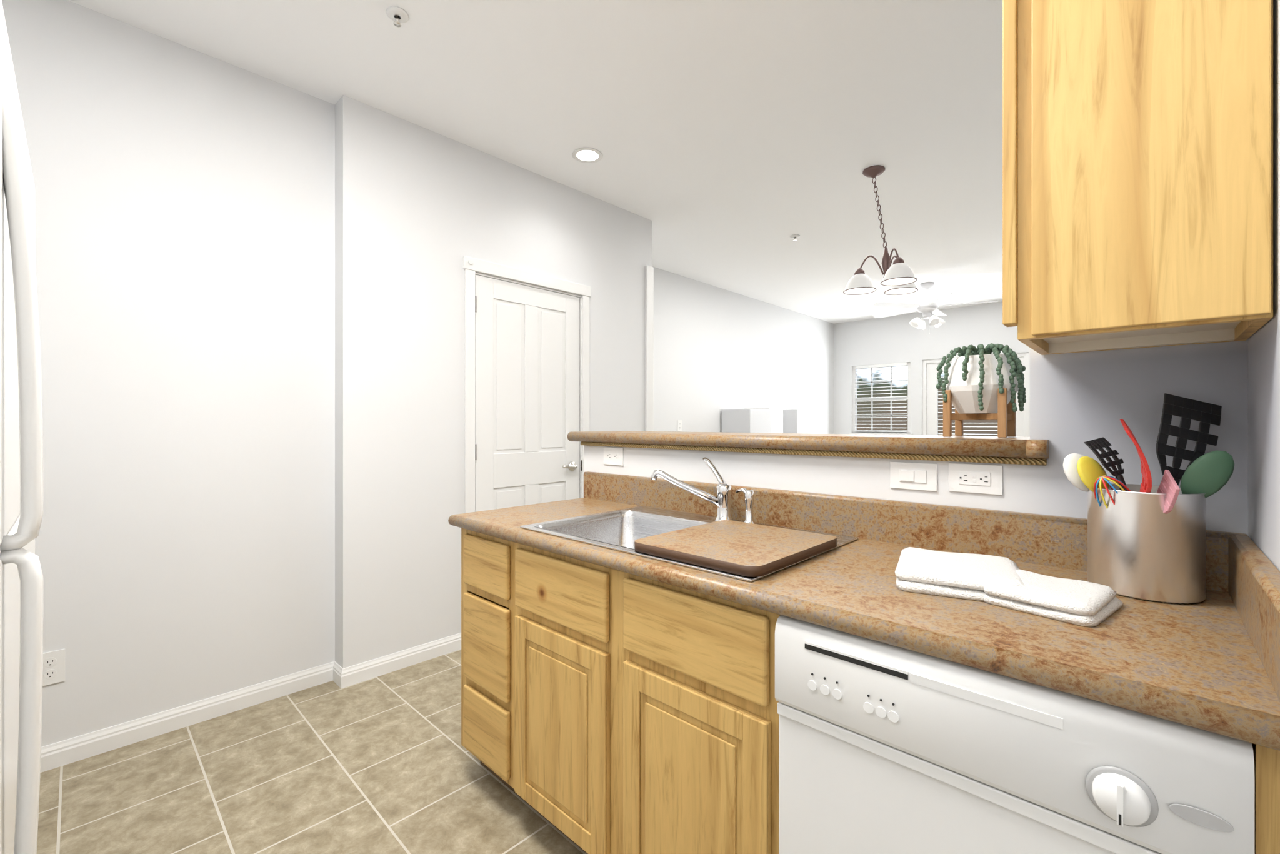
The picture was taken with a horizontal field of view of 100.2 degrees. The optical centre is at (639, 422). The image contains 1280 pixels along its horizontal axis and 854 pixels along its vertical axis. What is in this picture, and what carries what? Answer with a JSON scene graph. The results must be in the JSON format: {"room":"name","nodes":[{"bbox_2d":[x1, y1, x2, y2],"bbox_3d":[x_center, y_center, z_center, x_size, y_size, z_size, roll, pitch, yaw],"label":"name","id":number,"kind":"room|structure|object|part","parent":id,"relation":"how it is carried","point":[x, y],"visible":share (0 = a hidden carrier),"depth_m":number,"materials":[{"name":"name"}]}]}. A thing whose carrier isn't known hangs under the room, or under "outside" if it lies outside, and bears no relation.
{"room":"kitchen","nodes":[
{"label":"kitchen","id":0,"kind":"room"},
{"bbox_2d":[1,0,334,746],"bbox_3d":[-2.321,-0.152,1.831,0.175,2.780,2.265,0,0,44],"label":"wall","id":1,"kind":"structure","parent":0,"point":[185,196],"depth_m":2.17,"materials":[{"name":"paint"}]},
{"bbox_2d":[42,648,64,686],"bbox_3d":[-2.114,0.878,1.918,0.006,0.116,0.072,0,0,44],"label":"outlet","id":2,"kind":"object","parent":1,"relation":"attached to","point":[54,662],"visible":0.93,"depth_m":1.92,"materials":[{"name":"white plastic"}]},
{"bbox_2d":[40,632,461,772],"bbox_3d":[-2.003,1.196,1.947,0.128,0.085,2.872,0,0,44],"label":"baseboard","id":3,"kind":"structure","parent":1,"relation":"attached to","point":[55,755],"depth_m":2.29,"materials":[{"name":"white wood"}]},
{"bbox_2d":[36,649,587,853],"bbox_3d":[1.772,1.268,3.000,7.200,0.060,9.800,0,0,44],"label":"floor","id":4,"kind":"structure","parent":0,"point":[380,764],"depth_m":1.83,"materials":[{"name":"tile"}]},
{"bbox_2d":[0,0,43,853],"bbox_3d":[-1.270,0.365,0.598,0.760,1.745,0.825,0,0,44],"label":"refrigerator","id":5,"kind":"object","parent":4,"relation":"on","point":[21,437],"visible":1,"depth_m":0.65,"materials":[{"name":"white metal"}]},
{"bbox_2d":[721,407,802,433],"bbox_3d":[1.543,0.528,6.460,0.380,1.420,1.400,0,0,44],"label":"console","id":6,"kind":"object","parent":4,"relation":"on","point":[770,420],"visible":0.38,"depth_m":6.06,"materials":[{"name":"white"}]},
{"bbox_2d":[461,527,1279,853],"bbox_3d":[0.254,0.800,1.449,1.896,0.876,0.617,0,0,44],"label":"base cabinet","id":7,"kind":"object","parent":4,"relation":"on","point":[634,714],"visible":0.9,"depth_m":1.33,"materials":[{"name":"brown wood"}]},
{"bbox_3d":[-0.507,1.007,1.759,0.270,0.212,0.018,0,0,44],"label":"drawer","id":8,"kind":"part","parent":7,"relation":"part of","materials":[{"name":"brown wood"}]},
{"bbox_3d":[-0.507,0.728,1.759,0.270,0.290,0.018,0,0,44],"label":"drawer","id":9,"kind":"part","parent":7,"relation":"part of","materials":[{"name":"brown wood"}]},
{"bbox_3d":[-0.507,0.468,1.759,0.270,0.171,0.018,0,0,44],"label":"drawer","id":10,"kind":"part","parent":7,"relation":"part of","materials":[{"name":"brown wood"}]},
{"bbox_3d":[-0.229,0.469,1.495,0.406,0.177,0.018,0,0,44],"label":"drawer","id":11,"kind":"part","parent":7,"relation":"part of","materials":[{"name":"brown wood"}]},
{"bbox_3d":[-0.229,0.855,1.496,0.406,0.537,0.019,0,0,44],"label":"door","id":12,"kind":"part","parent":7,"relation":"part of","materials":[{"name":"brown wood"}]},
{"bbox_3d":[0.106,0.466,1.177,0.396,0.175,0.018,0,0,44],"label":"drawer","id":13,"kind":"part","parent":7,"relation":"part of","materials":[{"name":"brown wood"}]},
{"bbox_3d":[0.108,0.853,1.176,0.396,0.541,0.019,0,0,44],"label":"door","id":14,"kind":"part","parent":7,"relation":"part of","materials":[{"name":"brown wood"}]},
{"bbox_2d":[448,471,1279,750],"bbox_3d":[0.244,0.286,1.452,1.918,0.149,0.646,0,0,44],"label":"countertop","id":15,"kind":"structure","parent":7,"relation":"on","point":[1212,664],"depth_m":0.94,"materials":[{"name":"stone"}]},
{"bbox_2d":[520,505,858,581],"bbox_3d":[0.118,0.405,1.572,0.826,0.176,0.556,0,0,44],"label":"sink","id":16,"kind":"object","parent":15,"relation":"in","point":[618,530],"visible":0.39,"depth_m":1.81,"materials":[{"name":"silver metal"}]},
{"bbox_2d":[634,520,836,576],"bbox_3d":[0.246,0.304,1.358,0.360,0.022,0.413,0,0,44],"label":"cutting board","id":17,"kind":"object","parent":16,"relation":"on","point":[744,549],"visible":1,"depth_m":1.29,"materials":[{"name":"laminate"}]},
{"bbox_2d":[650,457,756,523],"bbox_3d":[0.213,0.216,1.760,0.355,0.202,0.106,0,0,26],"label":"faucet","id":18,"kind":"object","parent":15,"relation":"on","point":[722,500],"visible":0.84,"depth_m":1.72,"materials":[{"name":"silver metal"}]},
{"bbox_2d":[895,546,1123,626],"bbox_3d":[0.694,0.305,1.059,0.388,0.037,0.302,0,0,44],"label":"towel","id":19,"kind":"object","parent":15,"relation":"on","point":[995,580],"visible":1,"depth_m":0.98,"materials":[{"name":"white fabric"}]},
{"bbox_2d":[1063,393,1234,603],"bbox_3d":[0.987,0.133,1.027,0.261,0.381,0.190,0,0,-10],"label":"utensil crock","id":20,"kind":"object","parent":15,"relation":"on","point":[1146,541],"visible":1,"depth_m":0.98,"materials":[{"name":"silver metal"}]},
{"bbox_2d":[775,615,1254,853],"bbox_3d":[0.670,0.801,1.012,0.593,0.874,0.642,0,0,44],"label":"dishwasher","id":21,"kind":"object","parent":4,"relation":"on","point":[884,748],"visible":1,"depth_m":0.79,"materials":[{"name":"white metal"}]},
{"bbox_3d":[0.486,0.830,0.817,0.593,0.607,0.038,0,0,44],"label":"door","id":22,"kind":"part","parent":21,"relation":"part of","materials":[{"name":"white metal"}]},
{"bbox_2d":[468,259,473,264],"bbox_3d":[-0.938,-0.890,2.958,0.012,0.024,0.024,0,0,44],"label":"bumper cover","id":23,"kind":"object","parent":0,"point":[470,262],"depth_m":2.95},
{"bbox_2d":[335,95,651,668],"bbox_3d":[-0.757,-0.152,3.394,0.290,2.780,2.155,0,0,44],"label":"wall","id":24,"kind":"structure","parent":0,"point":[412,200],"depth_m":2.78,"materials":[{"name":"white paint"}]},
{"bbox_2d":[463,255,591,513],"bbox_3d":[-0.697,0.159,3.321,0.139,2.158,0.922,0,0,44],"label":"door frame","id":25,"kind":"structure","parent":24,"relation":"in","point":[479,265],"depth_m":3.05,"materials":[{"name":"white wood"}]},
{"bbox_2d":[645,265,653,431],"bbox_3d":[0.071,0.028,4.041,0.020,2.420,0.075,0,0,44],"label":"trim","id":26,"kind":"structure","parent":24,"relation":"attached to","point":[649,270],"depth_m":4.02,"materials":[{"name":"white"}]},
{"bbox_2d":[475,275,581,511],"bbox_3d":[-0.657,0.197,3.284,0.084,2.066,0.788,0,0,44],"label":"door","id":27,"kind":"structure","parent":0,"point":[527,338],"depth_m":3.25,"materials":[{"name":"white wood"}]},
{"bbox_2d":[68,0,1002,323],"bbox_3d":[1.772,-1.582,3.000,7.200,0.080,9.800,0,0,44],"label":"ceiling","id":28,"kind":"structure","parent":0,"point":[738,129],"depth_m":2.58,"materials":[{"name":"white paint"}]},
{"bbox_2d":[385,6,408,26],"bbox_3d":[-0.914,-1.522,2.016,0.080,0.040,0.080,0,0,44],"label":"sprinkler","id":29,"kind":"object","parent":28,"relation":"attached to","point":[397,14],"visible":1,"depth_m":2.01,"materials":[{"name":"white metal"}]},
{"bbox_2d":[571,147,603,163],"bbox_3d":[-0.302,-1.539,3.078,0.176,0.006,0.176,0,0,44],"label":"recessed light","id":30,"kind":"object","parent":28,"relation":"in","point":[585,155],"visible":1,"depth_m":3.08,"materials":[{"name":"white glass"}]},
{"bbox_2d":[790,234,799,241],"bbox_3d":[1.278,-1.522,4.411,0.080,0.040,0.080,0,0,44],"label":"sprinkler","id":31,"kind":"object","parent":28,"relation":"attached to","point":[794,236],"visible":1,"depth_m":4.40,"materials":[{"name":"white metal"}]},
{"bbox_2d":[843,165,918,294],"bbox_3d":[1.499,-1.180,3.286,0.444,0.722,0.444,0,0,44],"label":"dining chandelier","id":32,"kind":"object","parent":28,"relation":"hanging from","point":[899,279],"visible":1,"depth_m":3.25,"materials":[{"name":"white glass"}]},
{"bbox_2d":[873,281,998,333],"bbox_3d":[3.206,-1.262,5.954,1.269,0.560,1.223,0,0,44],"label":"fan","id":33,"kind":"object","parent":28,"relation":"hanging from","point":[928,307],"visible":1,"depth_m":5.87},
{"bbox_2d":[651,266,833,433],"bbox_3d":[1.216,-0.152,6.509,0.120,2.780,5.080,0,0,44],"label":"wall","id":34,"kind":"structure","parent":0,"point":[716,349],"depth_m":6.24,"materials":[{"name":"paint"}]},
{"bbox_2d":[677,420,681,431],"bbox_3d":[0.415,0.028,5.574,0.006,0.116,0.072,0,0,44],"label":"switch","id":35,"kind":"object","parent":34,"relation":"attached to","point":[679,422],"visible":0.97,"depth_m":5.57,"materials":[{"name":"white"}]},
{"bbox_2d":[583,339,1247,534],"bbox_3d":[0.543,-0.152,1.699,2.070,2.780,0.120,0,0,44],"label":"wall","id":36,"kind":"structure","parent":0,"point":[1076,399],"depth_m":1.20,"materials":[{"name":"paint"}]},
{"bbox_2d":[603,446,623,465],"bbox_3d":[-0.112,0.138,2.234,0.116,0.072,0.006,0,0,44],"label":"outlet","id":37,"kind":"object","parent":36,"relation":"attached to","point":[612,455],"visible":1,"depth_m":2.23,"materials":[{"name":"white plastic"}]},
{"bbox_2d":[567,430,1049,465],"bbox_3d":[0.414,0.068,1.915,1.706,0.060,0.345,0,0,44],"label":"bar","id":38,"kind":"object","parent":36,"relation":"attached to","point":[1017,450],"visible":0.99,"depth_m":1.53,"materials":[{"name":"stone"}]},
{"bbox_3d":[0.338,0.089,1.795,1.642,0.017,0.016,0,0,44],"label":"rope trim","id":39,"kind":"part","parent":38,"relation":"part of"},
{"bbox_2d":[935,343,1026,437],"bbox_3d":[0.916,-0.086,1.443,0.200,0.243,0.204,0,0,44],"label":"succulent plant","id":40,"kind":"object","parent":38,"relation":"on","point":[980,384],"visible":1,"depth_m":1.39,"materials":[{"name":"green plant"}]},
{"bbox_3d":[0.915,-0.102,1.442,0.180,0.152,0.180,0,0,44],"label":"pot","id":41,"kind":"part","parent":40,"relation":"part of","materials":[{"name":"white ceramic"}]},
{"bbox_2d":[890,461,937,491],"bbox_3d":[0.730,0.142,1.432,0.116,0.072,0.009,0,0,44],"label":"switch","id":42,"kind":"object","parent":36,"relation":"attached to","point":[903,475],"visible":1,"depth_m":1.43,"materials":[{"name":"white plastic"}]},
{"bbox_2d":[583,471,1279,700],"bbox_3d":[0.248,0.286,1.456,1.918,0.149,0.636,0,0,44],"label":"backsplash","id":43,"kind":"structure","parent":36,"relation":"attached to","point":[1235,565],"depth_m":1.33,"materials":[{"name":"stone"}]},
{"bbox_2d":[948,462,1002,494],"bbox_3d":[0.835,0.138,1.334,0.116,0.072,0.008,0,0,44],"label":"outlet","id":44,"kind":"object","parent":36,"relation":"attached to","point":[976,478],"visible":1,"depth_m":1.33,"materials":[{"name":"white plastic"}]},
{"bbox_2d":[1002,0,1273,354],"bbox_3d":[0.923,-0.640,1.020,0.337,0.964,0.334,0,0,44],"label":"upper cabinet","id":45,"kind":"object","parent":36,"relation":"attached to","point":[1137,135],"visible":1,"depth_m":0.89,"materials":[{"name":"brown wood"}]},
{"bbox_2d":[833,301,1029,436],"bbox_3d":[4.497,-0.152,6.992,4.650,2.780,0.140,0,0,44],"label":"wall","id":46,"kind":"structure","parent":0,"point":[890,339],"depth_m":7.54,"materials":[{"name":"paint"}]},
{"bbox_2d":[848,361,912,434],"bbox_3d":[3.534,-0.344,7.852,0.890,1.035,0.120,0,0,44],"label":"living room window","id":47,"kind":"structure","parent":46,"relation":"in","point":[855,399],"depth_m":7.84,"materials":[{"name":"white plastic"}]},
{"bbox_2d":[922,352,1028,436],"bbox_3d":[4.403,0.180,7.067,1.210,2.115,0.080,0,0,44],"label":"patio door","id":48,"kind":"structure","parent":46,"relation":"in","point":[930,393],"depth_m":7.37,"materials":[{"name":"white"}]},
{"bbox_2d":[937,373,997,434],"bbox_3d":[4.403,0.120,7.067,0.840,1.606,0.032,0,0,44],"label":"door blinds","id":49,"kind":"object","parent":48,"relation":"attached to","point":[942,373],"visible":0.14,"depth_m":7.12,"materials":[{"name":"white plastic"}]},
{"bbox_2d":[1247,0,1279,571],"bbox_3d":[0.192,-0.152,-0.085,0.120,2.780,2.950,0,0,44],"label":"wall","id":50,"kind":"structure","parent":0,"point":[1264,345],"depth_m":0.83,"materials":[{"name":"paint"}]},
{"label":"outside","id":51,"kind":"structure","parent":0,"visible":0},
{"bbox_2d":[856,365,997,436],"bbox_3d":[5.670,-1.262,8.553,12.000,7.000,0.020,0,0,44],"label":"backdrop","id":52,"kind":"structure","parent":51,"point":[903,370],"depth_m":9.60,"materials":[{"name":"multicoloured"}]}
]}

